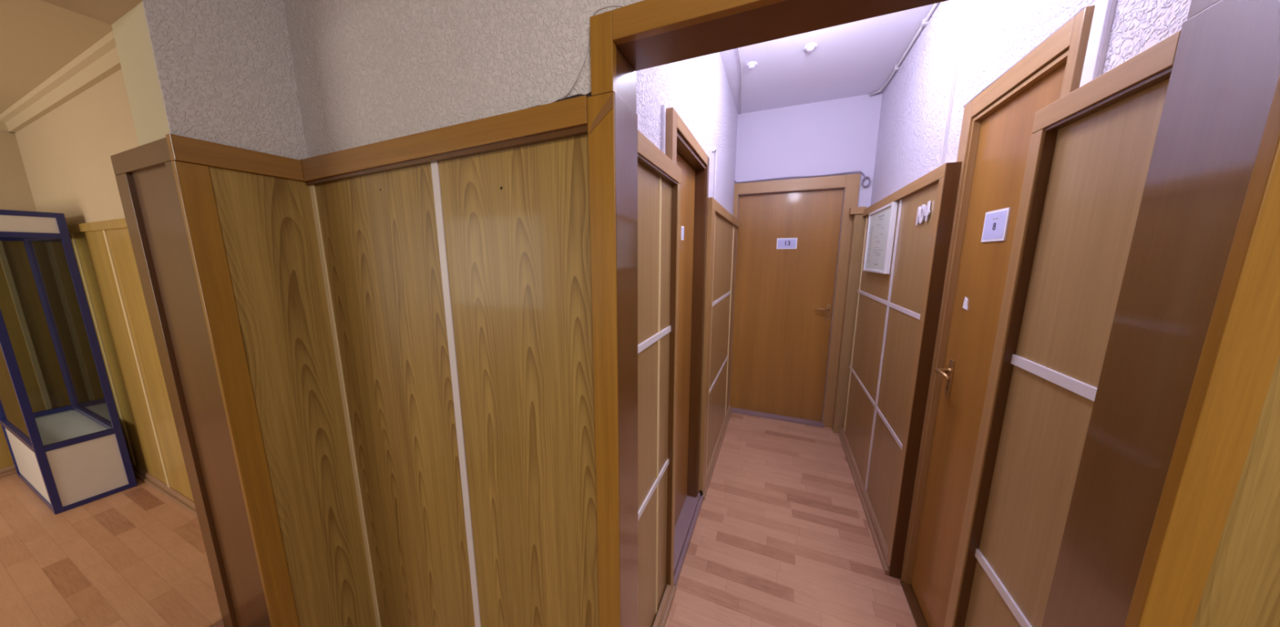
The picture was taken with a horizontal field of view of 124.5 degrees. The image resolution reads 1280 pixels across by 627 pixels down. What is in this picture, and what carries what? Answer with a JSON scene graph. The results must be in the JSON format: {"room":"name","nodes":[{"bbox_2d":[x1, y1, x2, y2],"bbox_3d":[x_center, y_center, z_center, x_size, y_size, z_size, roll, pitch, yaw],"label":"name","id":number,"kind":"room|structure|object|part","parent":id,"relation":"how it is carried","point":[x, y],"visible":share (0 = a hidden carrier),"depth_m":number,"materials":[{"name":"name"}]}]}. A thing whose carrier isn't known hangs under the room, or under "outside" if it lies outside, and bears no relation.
{"room":"office hallway","nodes":[
{"label":"office hallway","id":0,"kind":"room"},
{"bbox_2d":[0,130,36,211],"bbox_3d":[-5.223,0.083,1.395,0.100,2.620,3.160,4,10,22],"label":"wall","id":1,"kind":"structure","parent":0,"point":[15,193],"depth_m":2.49,"materials":[{"name":"beige paint"}]},
{"bbox_2d":[0,120,14,133],"bbox_3d":[-5.178,-1.147,1.096,0.055,0.085,3.020,4,10,22],"label":"trim","id":2,"kind":"structure","parent":1,"relation":"attached to","point":[3,127],"depth_m":2.44,"materials":[{"name":"paint"}]},
{"bbox_2d":[0,465,17,478],"bbox_3d":[-5.194,1.360,1.500,0.034,0.066,2.986,4,10,22],"label":"baseboard","id":3,"kind":"structure","parent":1,"relation":"attached to","point":[10,470],"depth_m":2.53,"materials":[{"name":"brown wood"}]},
{"bbox_2d":[0,240,71,468],"bbox_3d":[-5.193,0.486,1.367,0.027,1.835,3.008,4,10,22],"label":"trim","id":4,"kind":"structure","parent":1,"relation":"attached to","point":[20,305],"depth_m":2.57,"materials":[{"name":"yellow wood"}]},
{"bbox_2d":[0,0,112,114],"bbox_3d":[-3.697,-1.149,0.557,3.400,0.095,3.160,4,10,22],"label":"ceiling","id":5,"kind":"structure","parent":0,"point":[38,38],"depth_m":1.57,"materials":[{"name":"paint"}]},
{"bbox_2d":[14,69,138,225],"bbox_3d":[-3.124,-0.043,2.156,3.400,2.620,0.140,4,10,22],"label":"wall","id":6,"kind":"structure","parent":0,"point":[65,153],"depth_m":2.04,"materials":[{"name":"beige paint"}]},
{"bbox_2d":[0,31,121,133],"bbox_3d":[-3.115,-1.271,1.842,3.300,0.085,0.055,4,10,22],"label":"trim","id":7,"kind":"structure","parent":6,"relation":"attached to","point":[100,61],"depth_m":1.85,"materials":[{"name":"paint"}]},
{"bbox_2d":[66,217,193,500],"bbox_3d":[-3.229,0.352,2.174,3.040,1.835,0.027,4,10,22],"label":"trim","id":8,"kind":"structure","parent":6,"relation":"attached to","point":[104,252],"depth_m":2.21,"materials":[{"name":"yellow wood"}]},
{"bbox_3d":[-3.229,-0.529,2.028,3.040,0.050,0.027,4,10,22],"label":"rail","id":9,"kind":"part","parent":8,"relation":"part of","materials":[{"name":"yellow wood"}]},
{"bbox_2d":[130,461,197,517],"bbox_3d":[-3.229,1.226,2.307,3.050,0.066,0.024,4,10,22],"label":"baseboard","id":10,"kind":"structure","parent":6,"relation":"attached to","point":[171,493],"depth_m":2.32,"materials":[{"name":"brown wood"}]},
{"bbox_2d":[110,137,271,626],"bbox_3d":[-1.626,0.515,1.412,0.508,2.202,0.252,4,10,22],"label":"trim","id":11,"kind":"structure","parent":6,"relation":"attached to","point":[144,176],"depth_m":1.26,"materials":[{"name":"brown wood"}]},
{"bbox_3d":[-1.664,-0.523,1.146,0.508,0.067,0.052,4,10,22],"label":"rail","id":12,"kind":"part","parent":11,"relation":"part of","materials":[{"name":"brown wood"}]},
{"bbox_2d":[41,0,142,24],"bbox_3d":[-2.073,-0.992,-0.302,0.267,0.604,2.775,4,10,22],"label":"lintel","id":13,"kind":"object","parent":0,"point":[108,11],"visible":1,"depth_m":0.99,"materials":[{"name":"beige paint"}]},
{"bbox_2d":[0,473,224,626],"bbox_3d":[-3.812,1.529,1.049,3.150,0.120,3.160,4,10,22],"label":"floor","id":14,"kind":"structure","parent":0,"point":[133,557],"depth_m":1.82,"materials":[{"name":"brown wood"}]},
{"bbox_2d":[0,209,137,514],"bbox_3d":[-4.149,0.297,2.322,1.020,1.895,0.302,4,10,22],"label":"display case","id":15,"kind":"object","parent":14,"relation":"on","point":[75,455],"visible":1,"depth_m":2.29,"materials":[{"name":"blue paint"}]},
{"bbox_3d":[-4.659,0.287,2.384,0.030,1.895,0.030,4,10,22],"label":"post","id":16,"kind":"part","parent":15,"relation":"part of","materials":[{"name":"metal"}]},
{"bbox_3d":[-4.201,0.170,2.173,0.960,1.285,0.004,4,10,22],"label":"glass pane","id":17,"kind":"part","parent":15,"relation":"part of","materials":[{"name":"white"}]},
{"bbox_3d":[-4.149,-0.623,2.170,1.018,0.030,0.300,4,10,22],"label":"frame rail","id":18,"kind":"part","parent":15,"relation":"part of","materials":[{"name":"blue paint"}]},
{"bbox_3d":[-4.202,1.030,2.314,0.960,0.388,0.010,4,10,22],"label":"panel","id":19,"kind":"part","parent":15,"relation":"part of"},
{"bbox_3d":[-3.690,-0.531,1.994,0.010,0.095,0.242,4,10,22],"label":"fascia panel","id":20,"kind":"part","parent":15,"relation":"part of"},
{"bbox_3d":[-4.149,-0.500,2.190,1.018,0.030,0.300,4,10,22],"label":"frame rail","id":21,"kind":"part","parent":15,"relation":"part of","materials":[{"name":"metal"}]},
{"bbox_3d":[-3.743,0.348,2.013,0.030,1.895,0.030,4,10,22],"label":"post","id":22,"kind":"part","parent":15,"relation":"part of","materials":[{"name":"blue metal"}]},
{"bbox_3d":[-4.556,0.246,2.632,0.030,1.895,0.030,4,10,22],"label":"post","id":23,"kind":"part","parent":15,"relation":"part of","materials":[{"name":"blue paint"}]},
{"bbox_3d":[-4.609,0.978,2.626,0.010,0.388,0.242,4,10,22],"label":"panel","id":24,"kind":"part","parent":15,"relation":"part of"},
{"bbox_3d":[-4.149,0.800,2.406,1.018,0.035,0.300,4,10,22],"label":"frame rail","id":25,"kind":"part","parent":15,"relation":"part of","materials":[{"name":"metal"}]},
{"bbox_3d":[-4.098,0.128,2.423,0.960,1.285,0.004,4,10,22],"label":"glass pane","id":26,"kind":"part","parent":15,"relation":"part of","materials":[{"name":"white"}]},
{"bbox_3d":[-4.149,1.216,2.475,1.018,0.032,0.300,4,10,22],"label":"frame rail","id":27,"kind":"part","parent":15,"relation":"part of","materials":[{"name":"metal"}]},
{"bbox_3d":[-3.690,1.040,2.254,0.010,0.388,0.242,4,10,22],"label":"panel","id":28,"kind":"part","parent":15,"relation":"part of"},
{"bbox_3d":[-3.640,0.307,2.261,0.030,1.895,0.030,4,10,22],"label":"post","id":29,"kind":"part","parent":15,"relation":"part of","materials":[{"name":"blue paint"}]},
{"bbox_2d":[111,0,307,159],"bbox_3d":[-1.474,-0.074,1.331,0.267,2.950,0.385,4,10,22],"label":"wall pier","id":30,"kind":"object","parent":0,"point":[222,72],"visible":0.41,"depth_m":1.09,"materials":[{"name":"beige paint"}]},
{"bbox_2d":[283,0,644,157],"bbox_3d":[0.679,0.145,0.687,4.240,3.170,0.125,4,10,22],"label":"wall","id":31,"kind":"structure","parent":0,"point":[367,72],"depth_m":1.02,"materials":[{"name":"paint"}]},
{"bbox_2d":[165,133,381,626],"bbox_3d":[-1.357,0.523,1.345,0.040,2.208,0.333,4,10,22],"label":"trim","id":32,"kind":"structure","parent":31,"relation":"attached to","point":[252,224],"depth_m":1.29,"materials":[{"name":"brown wood"}]},
{"bbox_3d":[-1.368,-0.527,1.160,0.028,0.075,0.305,4,10,22],"label":"rail","id":33,"kind":"part","parent":32,"relation":"part of","materials":[{"name":"brown wood"}]},
{"bbox_2d":[300,92,599,626],"bbox_3d":[-0.713,0.521,1.246,1.283,2.245,0.032,4,10,22],"label":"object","id":34,"kind":"structure","parent":31,"relation":"attached to","point":[458,256],"depth_m":1.15,"materials":[{"name":"brown wood"}]},
{"bbox_3d":[-0.717,-0.522,1.073,1.276,0.097,0.028,4,10,22],"label":"rail","id":35,"kind":"part","parent":34,"relation":"part of","materials":[{"name":"brown wood"}]},
{"bbox_2d":[545,4,622,104],"bbox_3d":[-0.141,-0.622,0.819,0.221,0.181,0.017,4,10,22],"label":"loose cable","id":36,"kind":"object","parent":31,"relation":"attached to","point":[613,5],"visible":1,"depth_m":0.82,"materials":[{"name":"grey plastic"}]},
{"bbox_2d":[586,0,1279,626],"bbox_3d":[0.429,0.508,0.860,1.131,2.396,0.188,4,10,22],"label":"trim","id":37,"kind":"structure","parent":31,"relation":"attached to","point":[1193,352],"depth_m":0.59,"materials":[{"name":"brown wood"}]},
{"bbox_3d":[-0.087,-0.610,0.799,0.059,0.169,0.022,4,10,22],"label":"casing post","id":38,"kind":"part","parent":37,"relation":"part of","materials":[{"name":"brown wood"}]},
{"bbox_3d":[-0.092,0.572,0.997,0.073,2.226,0.022,4,10,22],"label":"casing post","id":39,"kind":"part","parent":37,"relation":"part of","materials":[{"name":"brown wood"}]},
{"bbox_3d":[0.895,0.554,0.584,0.057,2.396,0.022,4,10,22],"label":"casing post","id":40,"kind":"part","parent":37,"relation":"part of","materials":[{"name":"brown wood"}]},
{"bbox_2d":[1192,355,1279,626],"bbox_3d":[1.766,0.694,0.244,1.828,2.230,0.032,4,10,22],"label":"trim","id":41,"kind":"structure","parent":31,"relation":"attached to","point":[1242,587],"depth_m":0.53,"materials":[{"name":"brown wood"}]},
{"bbox_2d":[635,52,737,215],"bbox_3d":[0.400,-0.236,2.312,0.120,2.950,2.745,4,10,22],"label":"wall","id":42,"kind":"structure","parent":0,"point":[698,89],"depth_m":1.84,"materials":[{"name":"paint"}]},
{"bbox_2d":[637,129,681,626],"bbox_3d":[0.050,0.427,1.310,0.065,1.970,0.451,4,10,22],"label":"trim","id":43,"kind":"structure","parent":42,"relation":"attached to","point":[659,178],"depth_m":1.30,"materials":[{"name":"brown wood"}]},
{"bbox_3d":[0.050,-0.516,1.154,0.065,0.059,0.451,4,10,22],"label":"rail","id":44,"kind":"part","parent":43,"relation":"part of","materials":[{"name":"brown wood"}]},
{"bbox_2d":[661,104,666,154],"bbox_3d":[0.091,-0.682,1.297,0.012,0.218,0.020,4,10,22],"label":"strip","id":45,"kind":"object","parent":42,"relation":"attached to","point":[664,107],"visible":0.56,"depth_m":1.29,"materials":[{"name":"white plastic"}]},
{"bbox_2d":[652,579,675,626],"bbox_3d":[0.077,1.368,1.455,0.034,0.066,0.451,4,10,22],"label":"baseboard","id":46,"kind":"structure","parent":42,"relation":"attached to","point":[660,620],"depth_m":1.54,"materials":[{"name":"brown wood"}]},
{"bbox_2d":[665,106,709,586],"bbox_3d":[0.233,0.237,1.798,0.131,2.185,0.721,4,10,22],"label":"door","id":47,"kind":"structure","parent":42,"relation":"in","point":[682,147],"depth_m":1.96,"materials":[{"name":"brown wood"}]},
{"bbox_3d":[0.119,0.288,1.490,0.040,2.185,0.057,4,10,22],"label":"casing","id":48,"kind":"part","parent":47,"relation":"part of","materials":[{"name":"brown wood"}]},
{"bbox_2d":[680,226,684,239],"bbox_3d":[0.220,-0.415,1.738,0.005,0.070,0.045,4,10,22],"label":"door sign","id":49,"kind":"object","parent":47,"relation":"attached to","point":[682,227],"visible":1,"depth_m":1.73,"materials":[{"name":"plastic"}]},
{"bbox_3d":[0.246,-0.815,1.621,0.040,0.052,0.613,4,10,22],"label":"casing","id":50,"kind":"part","parent":47,"relation":"part of","materials":[{"name":"brown wood"}]},
{"bbox_3d":[0.372,0.187,2.099,0.040,2.185,0.051,4,10,22],"label":"casing","id":51,"kind":"part","parent":47,"relation":"part of","materials":[{"name":"brown wood"}]},
{"bbox_2d":[711,148,716,199],"bbox_3d":[0.497,-0.912,2.257,0.018,0.381,0.119,4,10,22],"label":"cable","id":52,"kind":"object","parent":42,"relation":"attached to","point":[714,149],"visible":0.94,"depth_m":2.29,"materials":[{"name":"white plastic"}]},
{"bbox_2d":[699,405,731,500],"bbox_3d":[0.693,1.122,2.935,0.034,0.066,1.435,4,10,22],"label":"baseboard","id":53,"kind":"structure","parent":42,"relation":"attached to","point":[713,458],"depth_m":2.75,"materials":[{"name":"brown wood"}]},
{"bbox_2d":[698,197,739,495],"bbox_3d":[0.667,0.181,2.796,0.065,1.968,1.445,4,10,22],"label":"trim","id":54,"kind":"structure","parent":42,"relation":"attached to","point":[722,225],"depth_m":2.52,"materials":[{"name":"brown wood"}]},
{"bbox_3d":[0.657,0.190,2.799,0.045,1.950,1.430,4,10,22],"label":"panel","id":55,"kind":"part","parent":54,"relation":"part of","materials":[{"name":"brown wood"}]},
{"bbox_3d":[0.667,-0.759,2.640,0.065,0.061,1.445,4,10,22],"label":"rail","id":56,"kind":"part","parent":54,"relation":"part of","materials":[{"name":"brown wood"}]},
{"bbox_2d":[665,408,916,626],"bbox_3d":[0.988,1.326,2.274,1.390,0.120,2.940,4,10,22],"label":"floor","id":57,"kind":"structure","parent":0,"point":[782,536],"depth_m":1.92,"materials":[{"name":"brown wood"}]},
{"bbox_2d":[728,92,882,422],"bbox_3d":[1.475,-0.393,3.260,1.140,2.950,0.150,4,10,22],"label":"wall","id":58,"kind":"structure","parent":0,"point":[837,135],"depth_m":2.98,"materials":[{"name":"paint"}]},
{"bbox_2d":[728,173,860,427],"bbox_3d":[1.405,-0.078,3.270,1.041,2.325,0.120,4,10,22],"label":"door","id":59,"kind":"structure","parent":58,"relation":"in","point":[784,298],"depth_m":3.26,"materials":[{"name":"brown wood"}]},
{"bbox_3d":[0.933,-0.106,3.437,0.039,2.325,0.025,4,10,22],"label":"casing","id":60,"kind":"part","parent":59,"relation":"part of","materials":[{"name":"brown wood"}]},
{"bbox_2d":[776,237,797,248],"bbox_3d":[1.394,-0.664,3.195,0.178,0.102,0.008,4,10,22],"label":"door sign","id":61,"kind":"object","parent":59,"relation":"attached to","point":[782,243],"visible":1,"depth_m":3.19,"materials":[{"name":"plastic"}]},
{"bbox_3d":[1.366,-1.173,3.080,0.897,0.103,0.025,4,10,22],"label":"casing","id":62,"kind":"part","parent":59,"relation":"part of","materials":[{"name":"brown wood"}]},
{"bbox_2d":[733,170,870,207],"bbox_3d":[1.423,-1.093,3.058,1.126,0.317,0.032,4,10,22],"label":"cable","id":63,"kind":"object","parent":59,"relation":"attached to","point":[861,172],"depth_m":2.99,"materials":[{"name":"grey plastic"}]},
{"bbox_3d":[1.914,-1.116,2.849,0.063,0.086,0.027,5,11,26],"label":"cable coil","id":64,"kind":"part","parent":63,"relation":"part of","materials":[{"name":"grey plastic"}]},
{"bbox_3d":[1.701,-0.039,3.141,0.140,0.028,0.055,4,10,22],"label":"handle lever","id":65,"kind":"part","parent":59,"relation":"part of","materials":[{"name":"gold metal"}]},
{"bbox_3d":[1.764,-0.010,3.151,0.036,0.160,0.006,4,10,22],"label":"handle plate","id":66,"kind":"part","parent":59,"relation":"part of","materials":[{"name":"gold metal"}]},
{"bbox_3d":[1.830,-0.046,3.075,0.105,2.325,0.025,4,10,22],"label":"casing","id":67,"kind":"part","parent":59,"relation":"part of","materials":[{"name":"brown wood"}]},
{"bbox_2d":[719,4,933,114],"bbox_3d":[0.991,-1.705,1.847,1.540,0.100,2.800,4,10,22],"label":"ceiling","id":68,"kind":"structure","parent":0,"point":[857,58],"depth_m":2.33,"materials":[{"name":"paint"}]},
{"bbox_2d":[737,48,742,114],"bbox_3d":[0.748,-1.760,2.523,0.041,0.010,1.308,3,10,18],"label":"cable","id":69,"kind":"object","parent":68,"relation":"attached to","point":[738,50],"visible":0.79,"depth_m":2.46,"materials":[{"name":"white plastic"}]},
{"bbox_2d":[746,61,757,69],"bbox_3d":[0.779,-1.725,2.348,0.076,0.025,0.076,4,10,22],"label":"smoke detector","id":70,"kind":"object","parent":68,"relation":"attached to","point":[753,64],"visible":1,"depth_m":2.33,"materials":[{"name":"white plastic"}]},
{"bbox_2d":[804,43,817,52],"bbox_3d":[1.088,-1.692,2.149,0.076,0.025,0.076,4,10,22],"label":"smoke detector","id":71,"kind":"object","parent":68,"relation":"attached to","point":[809,47],"visible":1,"depth_m":2.13,"materials":[{"name":"white plastic"}]},
{"bbox_2d":[869,3,938,96],"bbox_3d":[1.450,-1.598,1.604,0.096,0.029,2.512,4,10,22],"label":"conduit","id":72,"kind":"object","parent":68,"relation":"attached to","point":[925,21],"visible":1,"depth_m":2.11,"materials":[{"name":"white plastic"}]},
{"bbox_2d":[870,0,1191,205],"bbox_3d":[1.575,-0.157,1.837,0.140,2.950,2.745,4,10,22],"label":"wall","id":73,"kind":"structure","parent":0,"point":[997,34],"depth_m":1.48,"materials":[{"name":"paint"}]},
{"bbox_2d":[838,427,890,575],"bbox_3d":[1.576,1.206,2.432,0.034,0.066,1.530,4,10,22],"label":"baseboard","id":74,"kind":"structure","parent":73,"relation":"attached to","point":[882,548],"depth_m":2.16,"materials":[{"name":"brown wood"}]},
{"bbox_2d":[862,201,897,274],"bbox_3d":[1.648,-0.503,2.327,0.030,0.432,0.580,4,10,22],"label":"notice board","id":75,"kind":"object","parent":73,"relation":"attached to","point":[882,221],"visible":1,"depth_m":2.24,"materials":[{"name":"white paper"}]},
{"bbox_2d":[867,214,884,265],"bbox_3d":[1.654,-0.508,2.360,0.001,0.332,0.396,4,10,22],"label":"print","id":76,"kind":"object","parent":75,"relation":"attached to","point":[876,238],"depth_m":2.35,"materials":[{"name":"grey paper"}]},
{"bbox_2d":[831,161,961,578],"bbox_3d":[1.581,0.226,2.315,0.160,2.038,1.622,4,10,22],"label":"trim","id":77,"kind":"structure","parent":73,"relation":"attached to","point":[890,326],"depth_m":1.88,"materials":[{"name":"brown wood"}]},
{"bbox_3d":[1.887,0.135,3.012,0.125,1.990,0.090,4,10,22],"label":"return panel","id":78,"kind":"part","parent":77,"relation":"part of","materials":[{"name":"brown wood"}]},
{"bbox_3d":[1.841,-0.867,2.846,0.110,0.056,0.085,4,10,22],"label":"rail","id":79,"kind":"part","parent":77,"relation":"part of","materials":[{"name":"brown wood"}]},
{"bbox_3d":[1.619,0.258,2.268,0.050,1.990,1.530,4,10,22],"label":"panel","id":80,"kind":"part","parent":77,"relation":"part of","materials":[{"name":"brown wood"}]},
{"bbox_3d":[1.606,-0.719,2.101,0.070,0.055,1.528,4,10,22],"label":"rail","id":81,"kind":"part","parent":77,"relation":"part of","materials":[{"name":"brown wood"}]},
{"bbox_2d":[915,200,930,225],"bbox_3d":[1.379,-0.487,1.639,0.006,0.098,0.146,4,10,22],"label":"room number","id":82,"kind":"object","parent":73,"relation":"attached to","point":[923,211],"visible":1,"depth_m":1.64,"materials":[{"name":"white plastic"}]},
{"bbox_2d":[938,0,967,166],"bbox_3d":[1.432,-1.113,1.532,0.014,0.905,0.028,4,10,22],"label":"cable trunking","id":83,"kind":"object","parent":73,"relation":"attached to","point":[963,2],"visible":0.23,"depth_m":1.53,"materials":[{"name":"white plastic"}]},
{"bbox_2d":[900,4,1095,626],"bbox_3d":[1.251,0.290,1.300,0.091,2.242,0.610,4,10,22],"label":"door","id":84,"kind":"structure","parent":73,"relation":"in","point":[996,131],"depth_m":1.32,"materials":[{"name":"brown wood"}]},
{"bbox_3d":[1.345,0.249,1.548,0.018,2.242,0.072,4,10,22],"label":"casing","id":85,"kind":"part","parent":84,"relation":"part of","materials":[{"name":"brown wood"}]},
{"bbox_3d":[1.274,0.250,1.398,0.055,0.028,0.115,4,10,22],"label":"handle lever","id":86,"kind":"part","parent":84,"relation":"part of","materials":[{"name":"gold metal"}]},
{"bbox_3d":[1.317,0.275,1.432,0.006,0.160,0.036,4,10,22],"label":"handle plate","id":87,"kind":"part","parent":84,"relation":"part of","materials":[{"name":"gold metal"}]},
{"bbox_2d":[962,297,968,310],"bbox_3d":[1.305,-0.041,1.347,0.003,0.050,0.038,4,10,22],"label":"paper scrap","id":88,"kind":"object","parent":84,"relation":"attached to","point":[965,305],"visible":1,"depth_m":1.34,"materials":[{"name":"white paper"}]},
{"bbox_2d":[981,207,1010,242],"bbox_3d":[1.261,-0.312,1.196,0.006,0.108,0.140,4,10,22],"label":"door sign","id":89,"kind":"object","parent":84,"relation":"attached to","point":[996,222],"visible":1,"depth_m":1.19,"materials":[{"name":"plastic"}]},
{"bbox_3d":[1.236,-0.779,1.108,0.018,0.070,0.503,4,10,22],"label":"casing","id":90,"kind":"part","parent":84,"relation":"part of","materials":[{"name":"brown wood"}]},
{"bbox_2d":[963,7,1084,107],"bbox_3d":[1.252,-0.696,1.159,0.012,0.274,0.616,4,10,22],"label":"cable","id":91,"kind":"object","parent":84,"relation":"on","point":[987,86],"visible":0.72,"depth_m":1.07,"materials":[{"name":"white plastic"}]},
{"bbox_3d":[1.134,0.333,1.040,0.018,2.242,0.035,4,10,22],"label":"casing","id":92,"kind":"part","parent":84,"relation":"part of","materials":[{"name":"brown wood"}]},
{"bbox_2d":[944,30,1181,626],"bbox_3d":[1.041,0.473,0.903,0.070,2.011,0.365,4,10,22],"label":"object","id":93,"kind":"structure","parent":73,"relation":"attached to","point":[1091,148],"depth_m":0.85,"materials":[{"name":"brown wood"}]},
{"bbox_3d":[1.041,-0.492,0.743,0.070,0.055,0.365,4,10,22],"label":"rail","id":94,"kind":"part","parent":93,"relation":"part of","materials":[{"name":"brown wood"}]},
{"bbox_2d":[1079,0,1116,87],"bbox_3d":[1.114,-0.999,0.763,0.014,0.937,0.046,4,10,22],"label":"cable trunking","id":95,"kind":"object","parent":73,"relation":"attached to","point":[1104,10],"visible":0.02,"depth_m":0.81,"materials":[{"name":"white plastic"}]}
]}

